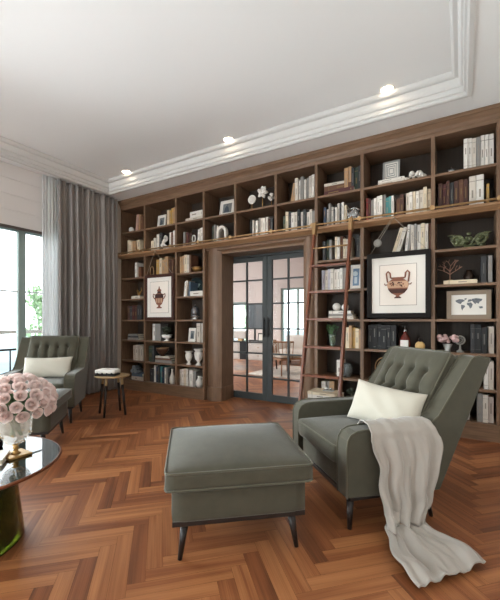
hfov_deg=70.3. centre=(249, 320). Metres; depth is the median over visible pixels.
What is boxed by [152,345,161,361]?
book
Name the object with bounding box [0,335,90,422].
armchair
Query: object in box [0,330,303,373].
ground
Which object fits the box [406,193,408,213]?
book
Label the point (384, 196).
book
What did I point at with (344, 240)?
book
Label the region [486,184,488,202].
book
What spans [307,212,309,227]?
book
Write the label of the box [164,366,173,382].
book
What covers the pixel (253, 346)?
sideboard
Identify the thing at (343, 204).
book
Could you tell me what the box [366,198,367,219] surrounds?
book
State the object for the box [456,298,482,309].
print
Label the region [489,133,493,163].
book
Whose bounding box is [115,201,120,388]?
trim
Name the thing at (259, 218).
book
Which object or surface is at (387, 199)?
book
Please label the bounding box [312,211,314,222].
book
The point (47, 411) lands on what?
rose
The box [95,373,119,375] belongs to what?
tray
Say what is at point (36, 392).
rose
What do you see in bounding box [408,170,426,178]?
ornament
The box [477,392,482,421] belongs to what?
book
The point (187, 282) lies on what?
book
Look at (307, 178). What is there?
book
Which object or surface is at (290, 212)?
book
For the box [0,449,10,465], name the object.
book
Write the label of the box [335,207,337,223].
book
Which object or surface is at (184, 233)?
book
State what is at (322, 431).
seat cushion
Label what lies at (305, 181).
book
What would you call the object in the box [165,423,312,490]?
cushion
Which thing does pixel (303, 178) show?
book
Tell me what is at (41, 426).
ottoman
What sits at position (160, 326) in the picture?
book
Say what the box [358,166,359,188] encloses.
book
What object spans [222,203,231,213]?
print
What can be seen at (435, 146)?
bookcase
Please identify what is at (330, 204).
book
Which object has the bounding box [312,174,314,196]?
book
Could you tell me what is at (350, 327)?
book
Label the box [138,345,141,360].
book
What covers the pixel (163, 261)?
book
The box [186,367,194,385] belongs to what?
book
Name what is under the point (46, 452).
coffee table
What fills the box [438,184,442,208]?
book
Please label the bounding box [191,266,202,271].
woven bowl
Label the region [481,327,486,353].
book
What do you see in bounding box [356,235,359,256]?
book
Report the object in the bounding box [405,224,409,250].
book
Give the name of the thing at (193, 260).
book
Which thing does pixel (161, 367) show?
book
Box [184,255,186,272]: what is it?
book
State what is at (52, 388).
rose
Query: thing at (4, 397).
rose
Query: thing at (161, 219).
print
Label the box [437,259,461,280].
tree
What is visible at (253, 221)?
book
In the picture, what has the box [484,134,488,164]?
book
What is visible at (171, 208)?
book
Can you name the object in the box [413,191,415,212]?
book
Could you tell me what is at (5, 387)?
rose
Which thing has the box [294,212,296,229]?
book
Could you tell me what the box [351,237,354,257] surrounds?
book
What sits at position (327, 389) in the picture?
tray
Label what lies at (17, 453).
flower vase
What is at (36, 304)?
tree
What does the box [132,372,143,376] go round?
book
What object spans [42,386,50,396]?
rose
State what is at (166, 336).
bowl
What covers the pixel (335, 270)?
book
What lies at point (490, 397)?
book
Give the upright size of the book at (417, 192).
0.250 m
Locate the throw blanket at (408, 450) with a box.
[357,416,485,587]
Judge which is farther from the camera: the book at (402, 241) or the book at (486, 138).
the book at (402, 241)
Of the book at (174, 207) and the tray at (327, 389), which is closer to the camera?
the tray at (327, 389)
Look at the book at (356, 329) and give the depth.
4.07 m
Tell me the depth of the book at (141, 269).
5.92 m
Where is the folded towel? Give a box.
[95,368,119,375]
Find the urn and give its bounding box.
[463,270,474,279]
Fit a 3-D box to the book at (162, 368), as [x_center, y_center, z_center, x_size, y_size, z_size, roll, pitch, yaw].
[-1.336,0.865,5.689,0.037,0.240,0.171,0,0,31]
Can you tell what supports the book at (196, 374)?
on the bookcase
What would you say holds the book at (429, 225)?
on the bookcase
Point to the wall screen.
(254, 311)
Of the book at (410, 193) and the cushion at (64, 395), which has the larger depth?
the book at (410, 193)
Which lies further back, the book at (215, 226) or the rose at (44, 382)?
the book at (215, 226)
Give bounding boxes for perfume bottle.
[415,338,424,348]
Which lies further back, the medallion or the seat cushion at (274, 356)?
the seat cushion at (274, 356)
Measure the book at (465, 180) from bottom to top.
0.290 m
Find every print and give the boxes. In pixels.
[145,251,174,319]
[153,287,165,307]
[159,217,164,225]
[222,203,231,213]
[353,268,359,285]
[367,217,430,317]
[384,270,411,297]
[386,163,396,178]
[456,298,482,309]
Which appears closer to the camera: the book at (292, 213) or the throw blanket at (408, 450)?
the throw blanket at (408, 450)
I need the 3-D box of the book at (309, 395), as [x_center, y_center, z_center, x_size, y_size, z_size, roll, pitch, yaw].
[0.847,0.824,3.955,0.340,0.040,0.251,0,0,28]
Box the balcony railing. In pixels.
[0,330,41,370]
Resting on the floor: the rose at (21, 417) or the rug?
the rug
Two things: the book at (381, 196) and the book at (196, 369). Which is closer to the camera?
the book at (381, 196)
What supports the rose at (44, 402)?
attached to the stems
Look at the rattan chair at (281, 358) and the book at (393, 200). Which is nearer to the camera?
the book at (393, 200)
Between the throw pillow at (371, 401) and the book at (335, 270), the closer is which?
the throw pillow at (371, 401)
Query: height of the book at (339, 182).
0.035 m
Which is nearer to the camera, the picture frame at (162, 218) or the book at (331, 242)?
the book at (331, 242)
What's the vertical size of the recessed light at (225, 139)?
0.003 m
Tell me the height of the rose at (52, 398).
0.068 m
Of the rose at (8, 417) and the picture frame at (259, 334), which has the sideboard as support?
the picture frame at (259, 334)
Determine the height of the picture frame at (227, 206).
0.238 m
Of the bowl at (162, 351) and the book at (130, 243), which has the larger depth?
the book at (130, 243)
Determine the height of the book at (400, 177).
0.030 m
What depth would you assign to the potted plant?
5.60 m
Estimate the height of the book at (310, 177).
0.280 m
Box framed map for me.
[447,290,491,318]
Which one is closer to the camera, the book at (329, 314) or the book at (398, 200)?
the book at (398, 200)
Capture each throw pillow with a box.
[22,357,72,376]
[347,379,427,419]
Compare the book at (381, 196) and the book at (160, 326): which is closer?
the book at (381, 196)
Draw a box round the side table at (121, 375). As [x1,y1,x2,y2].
[94,373,129,417]
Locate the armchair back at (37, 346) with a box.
[27,336,79,377]
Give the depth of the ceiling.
3.07 m
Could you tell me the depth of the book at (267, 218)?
4.68 m
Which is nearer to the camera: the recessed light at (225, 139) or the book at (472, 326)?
the book at (472, 326)
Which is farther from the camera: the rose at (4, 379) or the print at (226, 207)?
the print at (226, 207)
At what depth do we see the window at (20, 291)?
4.83 m
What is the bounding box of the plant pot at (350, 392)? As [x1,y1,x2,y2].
[346,388,353,395]
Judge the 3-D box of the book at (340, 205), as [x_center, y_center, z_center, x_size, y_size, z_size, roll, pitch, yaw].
[1.106,-1.250,4.245,0.023,0.260,0.171,0,0,31]
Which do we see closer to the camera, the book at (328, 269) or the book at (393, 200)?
the book at (393, 200)
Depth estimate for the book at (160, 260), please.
5.68 m
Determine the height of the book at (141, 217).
0.230 m
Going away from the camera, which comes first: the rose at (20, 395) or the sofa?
the rose at (20, 395)
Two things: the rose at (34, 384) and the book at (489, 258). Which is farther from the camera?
the book at (489, 258)
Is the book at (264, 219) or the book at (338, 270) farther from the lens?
the book at (264, 219)
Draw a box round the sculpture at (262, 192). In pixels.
[257,186,267,206]
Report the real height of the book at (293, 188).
0.245 m
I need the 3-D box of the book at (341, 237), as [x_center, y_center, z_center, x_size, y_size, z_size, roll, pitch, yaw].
[1.117,-0.861,4.242,0.029,0.270,0.171,0,0,31]
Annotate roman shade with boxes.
[0,161,41,234]
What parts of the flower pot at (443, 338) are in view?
pot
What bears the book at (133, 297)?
on the bookcase
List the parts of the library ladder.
rail, rail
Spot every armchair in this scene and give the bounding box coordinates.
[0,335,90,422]
[293,346,490,529]
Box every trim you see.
[0,0,475,195]
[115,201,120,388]
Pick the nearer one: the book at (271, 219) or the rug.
the book at (271, 219)
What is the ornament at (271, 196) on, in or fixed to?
on the bookcase
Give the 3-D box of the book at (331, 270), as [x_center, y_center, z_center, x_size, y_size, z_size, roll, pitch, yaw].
[1.017,-0.495,4.289,0.040,0.250,0.171,0,0,31]
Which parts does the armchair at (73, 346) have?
arm, leg, arm, leg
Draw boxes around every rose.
[0,376,9,383]
[0,383,10,393]
[0,393,10,404]
[0,403,7,416]
[0,410,12,422]
[9,401,22,413]
[10,373,23,378]
[12,376,26,382]
[13,390,27,400]
[14,382,27,390]
[15,411,29,422]
[25,397,39,410]
[26,374,37,380]
[30,380,41,388]
[30,388,42,400]
[32,408,42,418]
[39,378,48,386]
[40,396,49,407]
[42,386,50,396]
[44,403,53,416]
[48,384,56,394]
[49,394,56,405]
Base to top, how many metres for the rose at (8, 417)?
0.066 m
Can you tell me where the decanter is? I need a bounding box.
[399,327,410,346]
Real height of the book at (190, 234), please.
0.210 m
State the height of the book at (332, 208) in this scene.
0.240 m
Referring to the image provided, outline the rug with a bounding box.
[248,365,300,378]
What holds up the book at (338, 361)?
on the bookcase
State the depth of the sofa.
9.61 m
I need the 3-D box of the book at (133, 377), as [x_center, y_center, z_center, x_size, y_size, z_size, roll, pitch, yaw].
[-1.835,0.955,5.981,0.280,0.060,0.171,0,0,34]
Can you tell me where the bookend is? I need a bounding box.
[216,226,230,240]
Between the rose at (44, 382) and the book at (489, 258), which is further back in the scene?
the book at (489, 258)
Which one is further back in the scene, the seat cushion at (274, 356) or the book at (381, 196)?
the seat cushion at (274, 356)
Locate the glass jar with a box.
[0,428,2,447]
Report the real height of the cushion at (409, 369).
0.523 m
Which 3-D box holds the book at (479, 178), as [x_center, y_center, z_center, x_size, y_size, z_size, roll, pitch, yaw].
[2.291,-1.276,3.542,0.061,0.310,0.171,0,0,31]
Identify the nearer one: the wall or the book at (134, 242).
the book at (134, 242)
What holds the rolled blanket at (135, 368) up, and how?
on the book at (141, 374)
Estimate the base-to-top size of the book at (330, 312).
0.035 m
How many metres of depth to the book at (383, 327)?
3.91 m
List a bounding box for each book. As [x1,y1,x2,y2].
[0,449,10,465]
[128,334,143,335]
[128,337,143,339]
[129,241,132,252]
[132,296,143,298]
[132,305,134,319]
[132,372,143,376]
[132,376,143,380]
[133,241,136,252]
[133,345,135,359]
[135,263,143,276]
[135,305,136,319]
[136,214,138,229]
[136,344,143,360]
[137,240,143,251]
[137,305,143,319]
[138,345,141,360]
[139,266,143,276]
[139,306,143,319]
[140,216,143,229]
[140,345,143,360]
[150,345,154,361]
[150,368,153,381]
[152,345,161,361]
[153,324,154,339]
[154,238,156,249]
[154,364,159,381]
[155,324,157,340]
[155,355,174,357]
[155,358,174,360]
[155,360,174,363]
[156,260,158,273]
[156,366,157,381]
[158,324,167,340]
[158,365,165,382]
[159,233,168,248]
[159,258,164,273]
[160,365,169,382]
[162,260,164,273]
[162,368,163,382]
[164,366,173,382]
[165,256,174,273]
[166,367,173,383]
[167,210,169,224]
[168,367,174,383]
[171,208,172,223]
[171,259,174,272]
[173,207,174,222]
[173,230,174,246]
[180,257,181,272]
[180,369,181,384]
[182,256,183,272]
[182,369,183,385]
[183,232,185,245]
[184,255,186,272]
[184,367,190,385]
[185,280,193,295]
[186,215,202,220]
[186,232,188,244]
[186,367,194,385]
[187,255,188,272]
[188,282,197,295]
[189,233,197,244]
[189,255,197,271]
[189,368,199,386]
[190,210,202,217]
[190,291,202,295]
[193,370,202,386]
[197,323,200,341]
[201,323,202,341]
[214,225,217,240]
[217,226,223,239]
[252,220,255,235]
[256,220,258,234]
[259,218,260,234]
[263,218,265,233]
[266,217,268,233]
[270,218,273,229]
[283,216,285,231]
[285,212,288,230]
[289,211,291,230]
[291,183,294,200]
[291,212,293,229]
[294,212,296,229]
[295,178,299,200]
[297,209,302,229]
[300,176,306,199]
[301,212,302,228]
[303,209,308,228]
[304,180,306,198]
[307,178,308,197]
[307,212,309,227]
[308,388,337,396]
[308,392,343,397]
[309,176,311,197]
[310,209,313,227]
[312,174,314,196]
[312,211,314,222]
[322,270,324,289]
[322,379,327,388]
[323,241,325,259]
[324,181,343,186]
[324,182,350,191]
[324,186,354,194]
[324,207,326,225]
[325,270,327,289]
[326,240,328,259]
[328,269,329,289]
[329,203,334,224]
[329,240,334,259]
[329,311,353,313]
[329,314,355,315]
[329,316,358,318]
[329,379,337,389]
[330,269,333,289]
[331,207,334,224]
[334,269,336,288]
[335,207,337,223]
[335,237,336,258]
[337,237,339,258]
[337,269,339,288]
[337,359,344,375]
[339,203,341,223]
[340,236,344,258]
[340,268,342,288]
[342,202,345,222]
[343,238,345,257]
[343,268,349,288]
[344,168,347,187]
[344,205,349,222]
[346,327,348,347]
[348,166,351,181]
[349,326,355,347]
[351,167,353,185]
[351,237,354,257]
[352,327,358,347]
[354,167,357,188]
[355,328,359,348]
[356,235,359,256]
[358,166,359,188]
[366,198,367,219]
[368,198,370,218]
[368,325,371,348]
[371,200,373,218]
[372,325,376,348]
[374,198,376,218]
[377,196,379,217]
[377,324,383,348]
[378,176,404,182]
[378,177,407,184]
[380,195,382,217]
[381,325,386,349]
[383,195,386,216]
[386,197,388,216]
[387,325,390,349]
[389,196,390,215]
[391,195,395,215]
[391,325,397,346]
[392,227,402,251]
[396,227,407,251]
[397,198,399,214]
[400,194,405,214]
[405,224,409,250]
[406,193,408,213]
[407,224,412,250]
[409,192,412,213]
[411,225,413,249]
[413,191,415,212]
[414,224,416,249]
[416,191,418,212]
[417,225,420,249]
[419,190,422,211]
[421,223,424,248]
[423,187,426,211]
[425,224,427,248]
[427,189,430,210]
[428,223,430,248]
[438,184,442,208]
[443,184,445,208]
[444,279,477,283]
[446,181,449,207]
[450,182,453,207]
[454,181,458,206]
[459,179,462,205]
[464,138,467,168]
[464,179,467,205]
[468,138,471,167]
[469,176,475,204]
[470,324,474,352]
[472,138,475,166]
[475,324,480,352]
[476,137,479,165]
[476,174,483,203]
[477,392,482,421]
[480,135,483,165]
[480,256,485,282]
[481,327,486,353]
[482,392,487,422]
[483,368,487,388]
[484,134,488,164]
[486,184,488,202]
[487,255,491,281]
[487,326,493,353]
[488,360,493,389]
[488,394,493,422]
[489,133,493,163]
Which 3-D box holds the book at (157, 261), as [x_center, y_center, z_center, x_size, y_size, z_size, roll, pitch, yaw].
[-1.440,-0.856,5.774,0.057,0.260,0.171,0,0,31]
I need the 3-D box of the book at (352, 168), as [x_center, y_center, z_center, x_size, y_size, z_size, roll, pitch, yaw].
[1.226,-1.635,4.165,0.030,0.270,0.171,0,0,31]
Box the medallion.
[373,218,391,246]
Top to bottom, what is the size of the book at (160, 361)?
0.040 m
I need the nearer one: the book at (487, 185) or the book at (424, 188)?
the book at (487, 185)
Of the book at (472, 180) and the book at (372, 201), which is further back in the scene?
the book at (372, 201)
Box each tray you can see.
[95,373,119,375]
[323,387,334,391]
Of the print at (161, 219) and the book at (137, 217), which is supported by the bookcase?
the book at (137, 217)
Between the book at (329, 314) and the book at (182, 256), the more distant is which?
the book at (182, 256)
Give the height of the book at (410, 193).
0.250 m
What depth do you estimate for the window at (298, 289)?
10.40 m
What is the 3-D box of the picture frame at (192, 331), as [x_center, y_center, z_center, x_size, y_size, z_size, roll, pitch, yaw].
[-0.877,0.211,5.401,0.137,0.210,0.041,0,0,31]
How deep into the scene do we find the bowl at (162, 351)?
5.62 m
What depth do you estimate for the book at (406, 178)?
3.85 m
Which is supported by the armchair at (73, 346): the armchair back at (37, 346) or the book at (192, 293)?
the armchair back at (37, 346)
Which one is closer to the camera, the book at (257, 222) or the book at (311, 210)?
the book at (311, 210)
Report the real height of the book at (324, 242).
0.230 m
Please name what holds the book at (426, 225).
on the bookcase
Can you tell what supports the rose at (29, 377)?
attached to the stems
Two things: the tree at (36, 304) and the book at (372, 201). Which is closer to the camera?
the book at (372, 201)
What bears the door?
in the wall
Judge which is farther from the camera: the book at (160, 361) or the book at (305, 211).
the book at (160, 361)
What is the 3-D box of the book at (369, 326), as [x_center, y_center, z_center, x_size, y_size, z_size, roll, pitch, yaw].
[1.401,0.179,4.086,0.040,0.270,0.171,0,0,31]
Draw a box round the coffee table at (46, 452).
[0,436,61,556]
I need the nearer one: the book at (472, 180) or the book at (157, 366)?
the book at (472, 180)
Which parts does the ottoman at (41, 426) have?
rail, leg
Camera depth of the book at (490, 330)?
3.43 m
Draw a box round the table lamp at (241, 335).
[234,331,245,340]
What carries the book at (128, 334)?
on the book
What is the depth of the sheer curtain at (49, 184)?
4.96 m
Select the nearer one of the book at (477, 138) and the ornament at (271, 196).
the book at (477, 138)
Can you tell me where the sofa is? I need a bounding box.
[279,335,303,364]
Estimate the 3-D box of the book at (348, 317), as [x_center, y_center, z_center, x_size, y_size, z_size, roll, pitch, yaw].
[1.117,-0.038,4.237,0.300,0.035,0.201,0,0,34]
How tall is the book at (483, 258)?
0.260 m
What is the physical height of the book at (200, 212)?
0.085 m
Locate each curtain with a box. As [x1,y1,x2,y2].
[42,174,57,335]
[58,179,117,393]
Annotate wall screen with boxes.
[248,305,261,340]
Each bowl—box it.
[156,347,168,355]
[162,334,171,340]
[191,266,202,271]
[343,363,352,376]
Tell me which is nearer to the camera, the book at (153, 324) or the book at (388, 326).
the book at (388, 326)
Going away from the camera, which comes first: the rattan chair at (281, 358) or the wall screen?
the rattan chair at (281, 358)
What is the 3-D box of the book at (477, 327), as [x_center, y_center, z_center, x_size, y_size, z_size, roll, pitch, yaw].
[2.270,0.174,3.539,0.047,0.280,0.171,0,0,31]
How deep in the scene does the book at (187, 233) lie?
5.36 m
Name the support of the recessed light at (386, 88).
in the ceiling
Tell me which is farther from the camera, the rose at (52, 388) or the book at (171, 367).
the book at (171, 367)
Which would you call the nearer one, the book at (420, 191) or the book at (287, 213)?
the book at (420, 191)
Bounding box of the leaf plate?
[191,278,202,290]
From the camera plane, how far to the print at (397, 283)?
3.77 m
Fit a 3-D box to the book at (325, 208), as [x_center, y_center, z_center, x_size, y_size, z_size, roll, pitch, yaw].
[0.939,-1.240,4.327,0.026,0.240,0.171,0,0,31]
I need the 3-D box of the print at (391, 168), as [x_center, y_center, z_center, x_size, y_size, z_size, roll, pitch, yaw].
[1.580,-1.677,3.972,0.116,0.163,0.021,0,0,31]
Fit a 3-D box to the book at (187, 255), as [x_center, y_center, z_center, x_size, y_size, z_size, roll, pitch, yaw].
[-0.891,-0.861,5.429,0.048,0.270,0.171,0,0,31]
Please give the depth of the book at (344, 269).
4.16 m
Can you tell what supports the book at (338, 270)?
on the bookcase
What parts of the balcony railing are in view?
rail, handrail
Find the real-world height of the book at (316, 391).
0.030 m
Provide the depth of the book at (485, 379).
3.43 m
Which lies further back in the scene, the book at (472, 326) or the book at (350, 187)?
the book at (350, 187)
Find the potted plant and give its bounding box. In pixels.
[162,326,171,340]
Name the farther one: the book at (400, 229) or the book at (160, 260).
the book at (160, 260)
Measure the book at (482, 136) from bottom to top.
0.310 m
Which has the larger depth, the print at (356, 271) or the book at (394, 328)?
the print at (356, 271)
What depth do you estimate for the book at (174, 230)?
5.49 m
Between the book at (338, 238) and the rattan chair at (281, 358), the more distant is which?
the rattan chair at (281, 358)
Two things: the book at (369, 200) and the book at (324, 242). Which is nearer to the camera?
the book at (369, 200)
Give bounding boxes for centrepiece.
[448,231,491,247]
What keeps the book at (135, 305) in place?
on the bookcase
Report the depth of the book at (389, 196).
3.90 m
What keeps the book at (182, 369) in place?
on the bookcase
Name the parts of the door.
handle, frame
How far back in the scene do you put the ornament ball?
4.24 m
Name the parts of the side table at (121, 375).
leg, leg, leg, leg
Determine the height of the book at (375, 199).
0.250 m
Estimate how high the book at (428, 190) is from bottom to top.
0.260 m
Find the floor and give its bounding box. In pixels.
[0,359,499,599]
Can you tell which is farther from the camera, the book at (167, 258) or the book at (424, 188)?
the book at (167, 258)
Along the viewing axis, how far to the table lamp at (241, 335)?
8.51 m
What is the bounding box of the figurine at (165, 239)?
[161,235,168,248]
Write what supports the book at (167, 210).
on the bookcase
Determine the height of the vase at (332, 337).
0.282 m
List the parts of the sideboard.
drawer, drawer, drawer, drawer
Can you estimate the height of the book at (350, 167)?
0.290 m
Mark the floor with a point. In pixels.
(98, 520)
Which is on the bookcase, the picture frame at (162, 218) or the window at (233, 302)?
the picture frame at (162, 218)
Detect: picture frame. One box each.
[157,214,166,225]
[188,328,196,341]
[219,199,233,214]
[257,333,261,341]
[350,265,359,288]
[383,159,399,179]
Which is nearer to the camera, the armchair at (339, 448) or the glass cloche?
the armchair at (339, 448)
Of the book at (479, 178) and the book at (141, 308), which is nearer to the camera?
the book at (479, 178)
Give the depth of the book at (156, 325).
5.69 m
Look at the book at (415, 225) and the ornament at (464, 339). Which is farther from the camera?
the book at (415, 225)
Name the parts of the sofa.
armrest, seat, backrest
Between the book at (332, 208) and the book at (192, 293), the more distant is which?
the book at (192, 293)
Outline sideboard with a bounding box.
[233,340,278,368]
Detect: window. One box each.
[0,226,41,356]
[233,302,245,339]
[281,287,303,340]
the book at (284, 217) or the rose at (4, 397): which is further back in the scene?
the book at (284, 217)
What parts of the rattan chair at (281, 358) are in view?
backrest, seat frame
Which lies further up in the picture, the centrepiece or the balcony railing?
the centrepiece
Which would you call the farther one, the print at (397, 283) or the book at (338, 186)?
the book at (338, 186)
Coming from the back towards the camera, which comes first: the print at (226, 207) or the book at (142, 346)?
the book at (142, 346)
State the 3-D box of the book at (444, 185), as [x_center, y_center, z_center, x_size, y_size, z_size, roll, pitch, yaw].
[2.032,-1.260,3.705,0.031,0.280,0.171,0,0,31]
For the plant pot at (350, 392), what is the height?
0.164 m
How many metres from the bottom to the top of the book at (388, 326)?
0.270 m
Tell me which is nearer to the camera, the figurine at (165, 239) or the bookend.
the bookend
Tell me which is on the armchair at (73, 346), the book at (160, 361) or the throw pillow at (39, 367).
the throw pillow at (39, 367)
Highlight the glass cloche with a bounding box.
[190,305,199,319]
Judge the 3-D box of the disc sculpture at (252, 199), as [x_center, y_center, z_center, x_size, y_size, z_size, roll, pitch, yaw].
[0.028,-1.605,4.827,0.119,0.210,0.050,0,0,31]
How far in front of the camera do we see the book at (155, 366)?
5.73 m
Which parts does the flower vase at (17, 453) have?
stem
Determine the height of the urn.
0.160 m
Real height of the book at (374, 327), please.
0.270 m
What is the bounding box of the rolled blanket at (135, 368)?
[130,365,142,372]
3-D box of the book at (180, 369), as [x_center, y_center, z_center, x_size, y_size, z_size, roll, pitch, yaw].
[-1.019,0.865,5.522,0.042,0.240,0.171,0,0,31]
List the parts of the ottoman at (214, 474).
leg, rail, leg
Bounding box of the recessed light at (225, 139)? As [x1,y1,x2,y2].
[223,137,233,141]
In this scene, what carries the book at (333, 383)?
on the bookcase
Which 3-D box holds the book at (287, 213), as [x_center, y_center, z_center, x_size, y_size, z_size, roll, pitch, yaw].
[0.512,-1.256,4.592,0.037,0.270,0.171,0,0,31]
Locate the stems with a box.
[5,391,40,436]
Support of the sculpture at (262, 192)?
on the bookcase
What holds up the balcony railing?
on the floor
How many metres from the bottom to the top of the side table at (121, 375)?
0.484 m
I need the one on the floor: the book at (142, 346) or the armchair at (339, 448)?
the armchair at (339, 448)
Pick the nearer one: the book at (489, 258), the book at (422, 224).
the book at (489, 258)
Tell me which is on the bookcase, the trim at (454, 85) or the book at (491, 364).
the book at (491, 364)
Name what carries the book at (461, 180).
on the bookcase
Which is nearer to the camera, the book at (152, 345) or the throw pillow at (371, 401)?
the throw pillow at (371, 401)
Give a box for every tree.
[15,284,41,347]
[236,305,245,339]
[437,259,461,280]
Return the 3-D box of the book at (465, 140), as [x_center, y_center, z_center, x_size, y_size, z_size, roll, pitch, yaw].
[2.185,-1.655,3.599,0.034,0.310,0.171,0,0,31]
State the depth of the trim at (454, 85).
3.90 m
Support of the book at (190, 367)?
on the bookcase
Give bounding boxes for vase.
[0,423,32,460]
[169,369,174,383]
[185,351,192,364]
[194,348,202,365]
[326,324,338,345]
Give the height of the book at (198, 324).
0.280 m
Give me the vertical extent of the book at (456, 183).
0.290 m
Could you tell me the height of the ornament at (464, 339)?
0.169 m
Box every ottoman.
[0,388,71,437]
[164,422,312,560]
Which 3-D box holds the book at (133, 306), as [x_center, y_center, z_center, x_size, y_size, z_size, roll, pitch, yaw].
[-1.916,-0.141,6.029,0.051,0.240,0.171,0,0,31]
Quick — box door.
[233,249,303,404]
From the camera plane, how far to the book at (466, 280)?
3.54 m
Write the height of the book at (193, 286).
0.222 m
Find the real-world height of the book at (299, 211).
0.270 m
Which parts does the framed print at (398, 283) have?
hanging cord, frame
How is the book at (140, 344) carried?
on the bookcase
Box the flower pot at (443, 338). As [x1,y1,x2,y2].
[436,334,458,351]
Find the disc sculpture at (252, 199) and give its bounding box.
[248,195,255,208]
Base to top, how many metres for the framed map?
0.291 m
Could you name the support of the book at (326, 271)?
on the bookcase
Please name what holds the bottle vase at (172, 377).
on the bookcase
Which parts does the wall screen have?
screen panel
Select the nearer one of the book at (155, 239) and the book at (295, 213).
the book at (295, 213)
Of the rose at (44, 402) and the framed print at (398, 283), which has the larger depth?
the framed print at (398, 283)
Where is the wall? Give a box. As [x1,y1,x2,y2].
[233,257,303,360]
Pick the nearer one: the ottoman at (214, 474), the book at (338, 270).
the ottoman at (214, 474)
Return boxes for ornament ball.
[333,303,340,310]
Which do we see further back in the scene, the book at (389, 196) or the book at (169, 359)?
the book at (169, 359)
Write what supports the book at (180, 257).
on the bookcase
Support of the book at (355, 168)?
on the bookcase
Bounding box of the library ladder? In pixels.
[298,216,353,400]
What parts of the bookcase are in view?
shelf, shelf, shelf, shelf, shelf, shelf, shelf, shelf, shelf, panel, shelf, shelf, shelf, shelf, shelf, shelf, shelf, shelf, ladder rail, cornice, fixed shelf, panel, shelf, shelf, shelf, shelf, shelf, shelf, shelf, shelf, shelf, panel, shelf, shelf, shelf, shelf, shelf, shelf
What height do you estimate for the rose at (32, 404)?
0.069 m
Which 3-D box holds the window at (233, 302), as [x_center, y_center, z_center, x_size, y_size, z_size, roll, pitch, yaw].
[-0.554,0.100,11.472,1.200,1.400,0.060,0,0,31]
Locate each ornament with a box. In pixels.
[268,193,273,204]
[347,207,359,221]
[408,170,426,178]
[455,336,465,352]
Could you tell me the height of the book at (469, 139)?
0.310 m
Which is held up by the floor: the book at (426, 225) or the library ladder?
the library ladder
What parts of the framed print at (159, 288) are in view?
frame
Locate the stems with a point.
(16, 425)
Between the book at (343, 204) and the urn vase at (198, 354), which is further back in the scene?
the urn vase at (198, 354)
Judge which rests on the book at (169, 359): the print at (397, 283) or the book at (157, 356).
the book at (157, 356)
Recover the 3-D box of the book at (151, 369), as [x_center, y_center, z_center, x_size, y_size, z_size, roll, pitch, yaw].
[-1.557,0.879,5.845,0.076,0.210,0.171,0,0,31]
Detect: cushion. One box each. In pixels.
[10,377,63,389]
[13,389,71,413]
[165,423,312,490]
[273,352,300,357]
[298,415,359,461]
[373,347,456,412]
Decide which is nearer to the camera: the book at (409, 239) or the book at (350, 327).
the book at (409, 239)
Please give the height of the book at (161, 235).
0.290 m
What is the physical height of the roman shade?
0.828 m
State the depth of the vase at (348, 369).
4.15 m
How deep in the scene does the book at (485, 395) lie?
3.44 m
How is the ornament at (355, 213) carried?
on the bookcase
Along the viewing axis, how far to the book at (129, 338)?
5.95 m
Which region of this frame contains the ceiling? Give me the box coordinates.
[0,0,499,200]
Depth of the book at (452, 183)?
3.59 m
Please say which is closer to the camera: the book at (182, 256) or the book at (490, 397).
the book at (490, 397)
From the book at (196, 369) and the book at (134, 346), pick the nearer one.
the book at (196, 369)
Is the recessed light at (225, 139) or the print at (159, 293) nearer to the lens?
the recessed light at (225, 139)
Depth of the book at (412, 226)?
3.76 m
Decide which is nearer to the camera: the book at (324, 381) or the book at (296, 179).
the book at (324, 381)
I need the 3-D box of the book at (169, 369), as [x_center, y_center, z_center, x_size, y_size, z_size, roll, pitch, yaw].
[-1.225,0.865,5.637,0.033,0.240,0.171,0,0,31]
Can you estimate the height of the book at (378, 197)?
0.270 m
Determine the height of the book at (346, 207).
0.230 m
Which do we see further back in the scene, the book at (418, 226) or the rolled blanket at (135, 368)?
the rolled blanket at (135, 368)
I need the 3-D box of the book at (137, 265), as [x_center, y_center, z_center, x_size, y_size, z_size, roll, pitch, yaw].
[-1.863,-0.851,6.003,0.045,0.250,0.171,0,0,31]
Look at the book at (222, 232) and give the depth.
5.18 m
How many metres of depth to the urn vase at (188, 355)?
5.36 m
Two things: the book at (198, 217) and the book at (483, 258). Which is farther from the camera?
the book at (198, 217)
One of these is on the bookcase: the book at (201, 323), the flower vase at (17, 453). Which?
the book at (201, 323)
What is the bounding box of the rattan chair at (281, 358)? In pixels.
[273,340,301,375]
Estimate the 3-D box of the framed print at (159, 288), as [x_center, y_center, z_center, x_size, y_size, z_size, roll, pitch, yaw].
[-1.436,-0.555,5.538,0.615,1.085,0.090,0,0,31]
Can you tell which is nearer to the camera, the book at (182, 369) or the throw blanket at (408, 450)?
the throw blanket at (408, 450)
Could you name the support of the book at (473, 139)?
on the bookcase
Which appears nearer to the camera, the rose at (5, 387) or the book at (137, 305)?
the rose at (5, 387)
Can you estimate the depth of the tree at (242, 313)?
14.63 m
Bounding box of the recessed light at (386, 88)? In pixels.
[380,85,394,93]
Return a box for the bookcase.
[118,103,499,442]
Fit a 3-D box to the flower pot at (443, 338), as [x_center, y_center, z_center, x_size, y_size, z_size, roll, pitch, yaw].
[2.027,0.224,3.644,0.206,0.182,0.130,0,0,27]
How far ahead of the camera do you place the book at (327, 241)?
4.26 m
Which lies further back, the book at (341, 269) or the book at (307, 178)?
the book at (307, 178)
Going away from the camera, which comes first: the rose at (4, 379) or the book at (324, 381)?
the rose at (4, 379)
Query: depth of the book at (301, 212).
4.43 m
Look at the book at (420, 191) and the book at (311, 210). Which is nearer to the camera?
the book at (420, 191)
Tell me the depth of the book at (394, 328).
3.87 m

